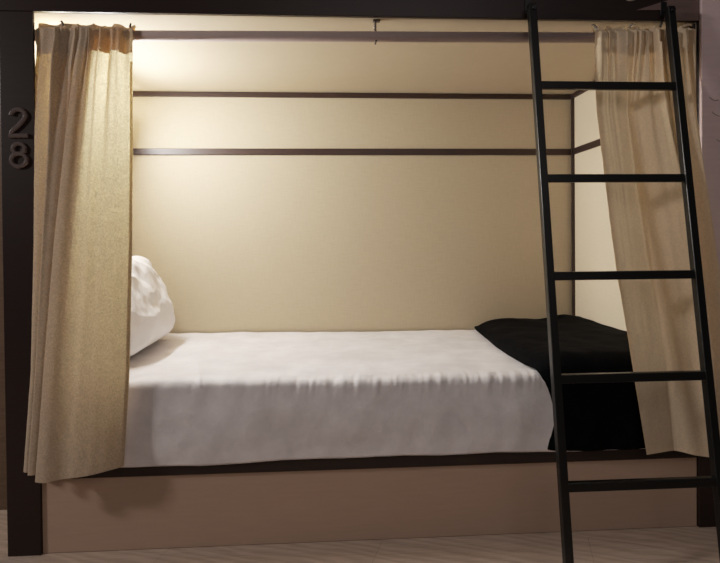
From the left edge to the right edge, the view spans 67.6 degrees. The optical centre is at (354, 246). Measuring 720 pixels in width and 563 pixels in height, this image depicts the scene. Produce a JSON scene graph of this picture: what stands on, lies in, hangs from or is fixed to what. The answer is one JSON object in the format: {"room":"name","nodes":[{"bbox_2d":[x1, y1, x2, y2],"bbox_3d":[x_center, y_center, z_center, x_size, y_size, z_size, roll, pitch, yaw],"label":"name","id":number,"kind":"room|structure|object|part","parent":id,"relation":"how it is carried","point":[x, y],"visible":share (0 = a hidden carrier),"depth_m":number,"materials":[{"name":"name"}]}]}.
{"room":"dormitory","nodes":[
{"label":"dormitory","id":0,"kind":"room"},
{"bbox_2d":[0,119,6,509],"bbox_3d":[-2.073,-0.289,1.794,2.140,2.400,0.033,-1,1,-3],"label":"wall","id":1,"kind":"structure","parent":0,"point":[3,477],"depth_m":1.84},
{"bbox_2d":[35,21,37,63],"bbox_3d":[-0.995,0.092,2.001,0.030,1.613,0.859,-1,1,-3],"label":"wall","id":2,"kind":"structure","parent":0,"point":[36,23],"depth_m":1.62,"materials":[{"name":"beige paint"}]},
{"bbox_2d":[132,97,571,332],"bbox_3d":[0.009,0.078,2.476,2.030,1.613,0.030,-1,1,-3],"label":"wall","id":3,"kind":"structure","parent":0,"point":[236,243],"depth_m":2.46,"materials":[{"name":"beige paint"}]},
{"bbox_2d":[133,148,570,154],"bbox_3d":[0.005,-0.430,2.451,2.030,0.029,0.008,-1,1,-3],"label":"trim","id":4,"kind":"structure","parent":3,"relation":"attached to","point":[136,151],"depth_m":2.44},
{"bbox_2d":[133,91,570,99],"bbox_3d":[0.003,-0.685,2.447,2.030,0.022,0.010,-1,1,-3],"label":"trim","id":5,"kind":"structure","parent":3,"relation":"attached to","point":[135,93],"depth_m":2.44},
{"bbox_2d":[571,94,574,315],"bbox_3d":[1.015,-0.169,2.502,0.014,1.074,0.010,-1,1,-3],"label":"trim","id":6,"kind":"structure","parent":3,"relation":"attached to","point":[572,99],"depth_m":2.50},
{"bbox_2d":[0,510,719,562],"bbox_3d":[0.135,0.924,0.733,6.400,0.040,4.200,-1,1,-3],"label":"floor","id":7,"kind":"structure","parent":0,"point":[685,544],"depth_m":1.58,"materials":[{"name":"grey wood"}]},
{"bbox_2d":[0,0,715,556],"bbox_3d":[0.048,-0.136,2.035,2.190,2.050,0.846,-1,1,-3],"label":"frame","id":8,"kind":"object","parent":7,"relation":"on","point":[404,496],"visible":0.66,"depth_m":1.61,"materials":[{"name":"brown laminate"}]},
{"bbox_2d":[8,107,28,168],"bbox_3d":[-0.970,-0.313,1.551,0.055,0.176,0.006,-1,1,-3],"label":"number sign","id":9,"kind":"object","parent":8,"relation":"attached to","point":[12,134],"visible":1,"depth_m":1.55,"materials":[{"name":"metal"}]},
{"bbox_3d":[-0.972,0.113,1.566,0.095,1.582,0.012,-1,1,-3],"label":"post","id":10,"kind":"part","parent":8,"relation":"part of","materials":[{"name":"brown laminate"}]},
{"bbox_2d":[133,19,594,44],"bbox_3d":[0.051,-0.651,1.641,2.029,0.074,0.033,-1,1,-3],"label":"curtain rod","id":11,"kind":"object","parent":8,"relation":"attached to","point":[375,36],"visible":0.73,"depth_m":1.63,"materials":[{"name":"grey metal"}]},
{"bbox_2d":[23,20,135,482],"bbox_3d":[-0.800,-0.002,1.559,0.320,1.323,0.123,-1,1,-3],"label":"curtain","id":12,"kind":"object","parent":11,"relation":"hanging from","point":[79,388],"visible":1,"depth_m":1.53,"materials":[{"name":"fabric"}]},
{"bbox_3d":[0.065,-0.640,1.643,1.998,0.049,0.031,-1,1,-3],"label":"rod","id":13,"kind":"part","parent":11,"relation":"part of","materials":[{"name":"grey metal"}]},
{"bbox_2d":[591,22,719,456],"bbox_3d":[0.954,-0.034,1.645,0.428,1.326,0.158,-1,1,-3],"label":"curtain","id":14,"kind":"object","parent":11,"relation":"hanging from","point":[637,129],"visible":0.84,"depth_m":1.64,"materials":[{"name":"fabric"}]},
{"bbox_2d":[122,330,645,466],"bbox_3d":[0.054,0.521,2.032,1.988,0.282,0.849,-1,1,-3],"label":"mattress","id":15,"kind":"object","parent":8,"relation":"on","point":[195,399],"visible":0.69,"depth_m":1.63,"materials":[{"name":"white fabric"}]},
{"bbox_2d":[130,256,174,355],"bbox_3d":[-0.854,0.215,1.989,0.294,0.353,0.564,-1,1,-3],"label":"pillow","id":16,"kind":"object","parent":15,"relation":"on","point":[152,311],"visible":0.33,"depth_m":1.93,"materials":[{"name":"white fabric"}]},
{"bbox_2d":[474,314,645,450],"bbox_3d":[0.781,0.465,2.059,0.518,0.302,0.845,-1,1,-3],"label":"blanket","id":17,"kind":"object","parent":15,"relation":"on","point":[597,416],"visible":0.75,"depth_m":1.65,"materials":[{"name":"black fabric"}]},
{"bbox_3d":[0.078,0.645,1.648,1.999,0.056,0.040,-1,1,-3],"label":"rail","id":18,"kind":"part","parent":8,"relation":"part of","materials":[{"name":"black metal"}]},
{"bbox_3d":[1.121,0.092,1.689,0.093,1.582,0.012,-1,1,-3],"label":"post","id":19,"kind":"part","parent":8,"relation":"part of","materials":[{"name":"brown laminate"}]},
{"bbox_2d":[699,0,719,268],"bbox_3d":[1.246,-0.273,1.680,0.347,1.788,0.012,-1,1,-3],"label":"panel","id":20,"kind":"object","parent":8,"relation":"attached to","point":[709,10],"visible":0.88,"depth_m":1.66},
{"bbox_2d":[524,0,719,562],"bbox_3d":[0.755,0.069,1.520,0.454,1.640,0.282,-1,1,-3],"label":"ladder","id":21,"kind":"object","parent":7,"relation":"on","point":[705,374],"visible":1,"depth_m":1.50,"materials":[{"name":"black metal"}]},
{"bbox_3d":[0.542,0.079,1.500,0.022,1.600,0.257,-1,1,-3],"label":"rail","id":22,"kind":"part","parent":21,"relation":"part of","materials":[{"name":"black metal"}]},
{"bbox_3d":[0.969,0.075,1.525,0.022,1.600,0.257,-1,1,-3],"label":"rail","id":23,"kind":"part","parent":21,"relation":"part of","materials":[{"name":"black metal"}]},
{"bbox_2d":[34,12,692,94],"bbox_3d":[0.027,-0.709,2.038,2.030,0.030,0.829,-1,1,-3],"label":"ceiling","id":24,"kind":"structure","parent":0,"point":[158,66],"depth_m":1.99,"materials":[{"name":"paint"}]},
{"bbox_2d":[574,23,696,489],"bbox_3d":[1.061,0.072,2.123,0.030,1.613,0.859,-1,1,-3],"label":"wall","id":25,"kind":"structure","parent":0,"point":[599,301],"depth_m":2.33,"materials":[{"name":"beige paint"}]},
{"bbox_2d":[572,90,587,97],"bbox_3d":[1.034,-0.692,2.111,0.012,0.020,0.761,-1,1,-3],"label":"trim","id":26,"kind":"structure","parent":25,"relation":"attached to","point":[579,92],"depth_m":2.43,"materials":[{"name":"brown wood"}]},
{"bbox_2d":[573,139,600,153],"bbox_3d":[1.038,-0.436,2.114,0.008,0.029,0.761,-1,1,-3],"label":"trim","id":27,"kind":"structure","parent":25,"relation":"attached to","point":[596,143],"depth_m":2.36,"materials":[{"name":"brown wood"}]}
]}

